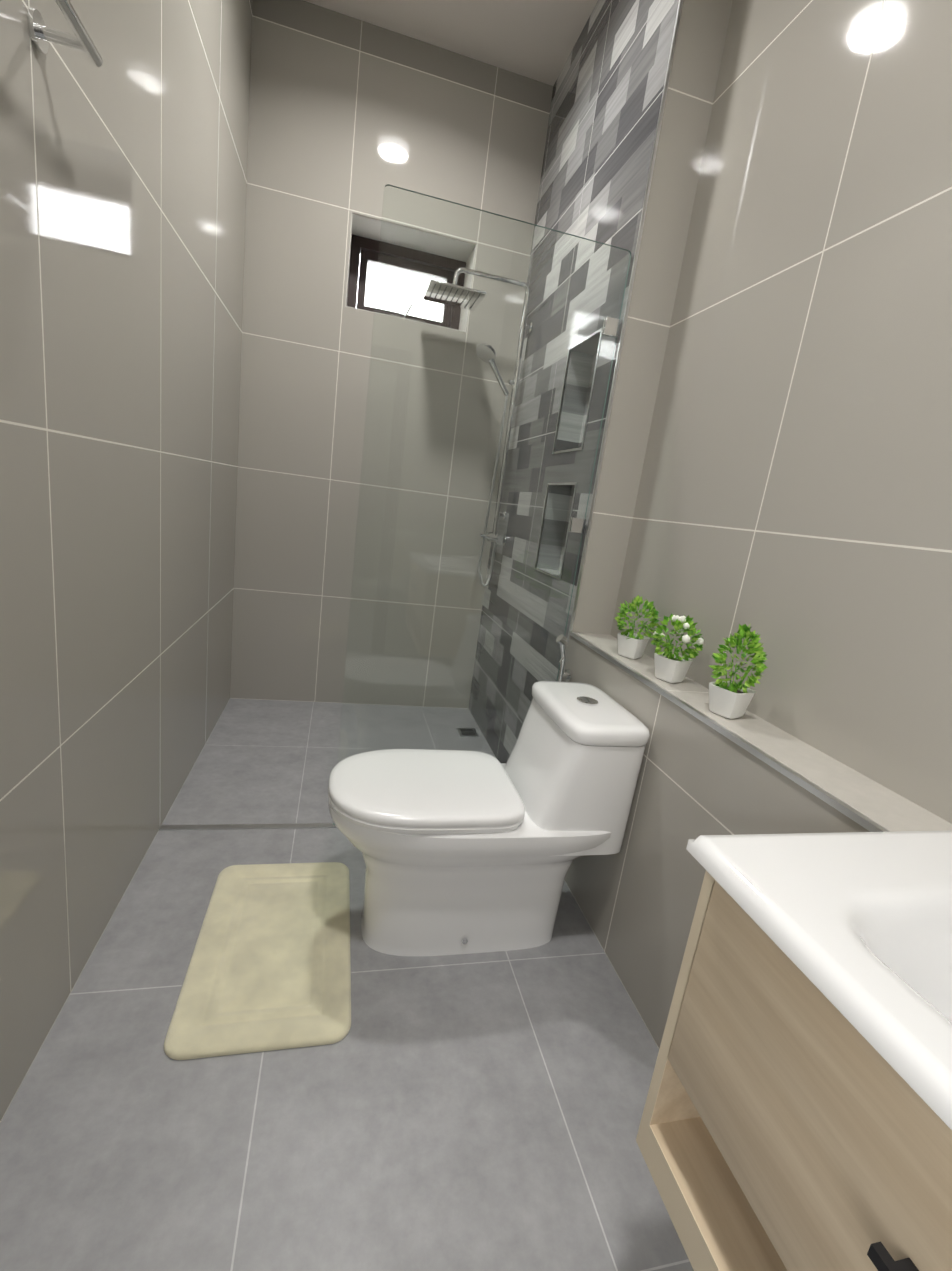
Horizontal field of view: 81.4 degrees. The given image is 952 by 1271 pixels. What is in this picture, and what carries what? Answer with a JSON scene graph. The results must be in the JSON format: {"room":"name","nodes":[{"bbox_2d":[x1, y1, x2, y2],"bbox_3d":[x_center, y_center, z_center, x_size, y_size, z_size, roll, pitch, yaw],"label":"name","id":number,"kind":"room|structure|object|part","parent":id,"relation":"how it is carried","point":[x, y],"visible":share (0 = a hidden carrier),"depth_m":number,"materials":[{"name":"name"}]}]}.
{"room":"bathroom","nodes":[
{"label":"bathroom","id":0,"kind":"room"},
{"bbox_2d":[0,0,252,1121],"bbox_3d":[-0.821,-0.774,1.126,0.120,3.109,3.769,4,14,-14],"label":"wall","id":1,"kind":"structure","parent":0,"point":[122,204],"depth_m":1.23,"materials":[{"name":"beige tile"}]},
{"bbox_2d":[27,0,102,66],"bbox_3d":[-0.570,-0.849,0.576,0.080,0.048,0.660,4,14,-14],"label":"towel rail","id":2,"kind":"object","parent":1,"relation":"attached to","point":[42,35],"visible":0.98,"depth_m":0.85,"materials":[{"name":"silver metal"}]},
{"bbox_2d":[0,698,693,1270],"bbox_3d":[-0.620,1.029,0.646,2.892,0.100,5.669,4,14,-14],"label":"floor","id":3,"kind":"structure","parent":0,"point":[470,1112],"depth_m":1.08,"materials":[{"name":"grey tile"}]},
{"bbox_2d":[159,823,336,829],"bbox_3d":[-0.413,0.685,1.999,1.315,0.004,0.024,4,14,-14],"label":"trim","id":4,"kind":"structure","parent":3,"relation":"on","point":[243,826],"depth_m":1.90,"materials":[{"name":"silver metal"}]},
{"bbox_2d":[333,184,630,824],"bbox_3d":[-0.016,-0.256,1.841,0.756,1.984,0.010,4,14,-14],"label":"glass pane","id":5,"kind":"object","parent":4,"relation":"on","point":[492,352],"visible":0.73,"depth_m":1.77,"materials":[{"name":"clear glass"}]},
{"bbox_2d":[164,862,350,1059],"bbox_3d":[-0.525,0.793,1.451,0.382,0.013,0.610,4,14,-14],"label":"bath mat","id":6,"kind":"object","parent":3,"relation":"on","point":[269,968],"visible":1,"depth_m":1.36,"materials":[{"name":"beige fabric"}]},
{"bbox_2d":[328,681,649,955],"bbox_3d":[-0.009,0.491,1.535,0.787,0.694,0.388,4,14,-14],"label":"toilet","id":7,"kind":"object","parent":3,"relation":"on","point":[466,852],"visible":1,"depth_m":1.42,"materials":[{"name":"white ceramic"}]},
{"bbox_3d":[-0.140,0.404,1.481,0.494,0.046,0.380,4,14,-14],"label":"seat","id":8,"kind":"part","parent":7,"relation":"part of","materials":[{"name":"white plastic"}]},
{"bbox_2d":[230,0,552,702],"bbox_3d":[-0.438,-1.150,2.947,1.472,3.109,0.320,4,14,-14],"label":"wall","id":9,"kind":"structure","parent":0,"point":[348,116],"depth_m":2.59,"materials":[{"name":"beige tile"}]},
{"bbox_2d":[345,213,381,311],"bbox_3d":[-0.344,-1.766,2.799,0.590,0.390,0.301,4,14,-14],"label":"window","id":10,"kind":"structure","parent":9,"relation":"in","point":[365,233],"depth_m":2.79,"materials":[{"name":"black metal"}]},
{"bbox_3d":[-0.366,-1.792,2.895,0.412,0.212,0.005,4,14,-14],"label":"pane","id":11,"kind":"part","parent":10,"relation":"part of","materials":[{"name":"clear glass"}]},
{"bbox_2d":[304,0,597,85],"bbox_3d":[-0.199,-2.068,-0.082,2.892,0.100,5.669,4,14,-14],"label":"ceiling","id":12,"kind":"structure","parent":0,"point":[535,39],"depth_m":2.32,"materials":[{"name":"white paint"}]},
{"bbox_2d":[534,0,951,1048],"bbox_3d":[0.505,-0.753,1.807,0.161,3.109,2.449,4,14,-14],"label":"wall","id":13,"kind":"structure","parent":0,"point":[633,92],"depth_m":1.63,"materials":[{"name":"tile"}]},
{"bbox_2d":[556,634,571,681],"bbox_3d":[0.302,0.149,1.880,0.070,0.292,0.134,4,14,-14],"label":"bidet sprayer","id":14,"kind":"object","parent":13,"relation":"attached to","point":[562,641],"visible":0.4,"depth_m":1.90,"materials":[{"name":"silver metal"}]},
{"bbox_2d":[615,595,659,658],"bbox_3d":[0.481,-0.030,1.679,0.134,0.191,0.132,4,14,-14],"label":"plant","id":15,"kind":"object","parent":13,"relation":"on","point":[632,644],"visible":1,"depth_m":1.66,"materials":[{"name":"green plant"}]},
{"bbox_3d":[0.476,0.032,1.692,0.098,0.064,0.098,4,14,-14],"label":"pot","id":16,"kind":"part","parent":15,"relation":"part of","materials":[{"name":"white ceramic"}]},
{"bbox_2d":[651,613,703,682],"bbox_3d":[0.533,0.030,1.472,0.141,0.182,0.140,4,14,-14],"label":"plant","id":17,"kind":"object","parent":13,"relation":"on","point":[670,667],"visible":1,"depth_m":1.46,"materials":[{"name":"green plant"}]},
{"bbox_3d":[0.523,0.087,1.484,0.093,0.064,0.093,4,14,-14],"label":"pot","id":18,"kind":"part","parent":17,"relation":"part of","materials":[{"name":"white ceramic"}]},
{"bbox_3d":[0.470,0.143,1.381,0.012,0.012,1.211,4,14,-14],"label":"trim","id":19,"kind":"part","parent":13,"relation":"part of","materials":[{"name":"grey tile"}]},
{"bbox_2d":[709,623,767,718],"bbox_3d":[0.586,0.075,1.243,0.115,0.213,0.122,4,14,-14],"label":"plant","id":20,"kind":"object","parent":13,"relation":"on","point":[730,699],"visible":1,"depth_m":1.23,"materials":[{"name":"green plant"}]},
{"bbox_3d":[0.575,0.148,1.258,0.092,0.064,0.092,4,14,-14],"label":"pot","id":21,"kind":"part","parent":20,"relation":"part of","materials":[{"name":"white ceramic"}]},
{"bbox_2d":[610,0,951,823],"bbox_3d":[0.717,-0.658,1.522,0.120,3.109,3.769,4,14,-14],"label":"wall","id":22,"kind":"structure","parent":0,"point":[794,502],"depth_m":1.18,"materials":[{"name":"beige tile"}]},
{"bbox_2d":[636,830,951,1270],"bbox_3d":[0.585,0.562,0.421,0.500,0.640,0.851,4,14,-14],"label":"vanity cabinet","id":23,"kind":"object","parent":22,"relation":"attached to","point":[797,1114],"visible":1,"depth_m":0.60,"materials":[{"name":"brown wood"}]},
{"bbox_3d":[0.355,0.526,0.372,0.026,0.012,0.180,4,14,-14],"label":"handle","id":24,"kind":"part","parent":23,"relation":"part of","materials":[{"name":"black metal"}]}
]}

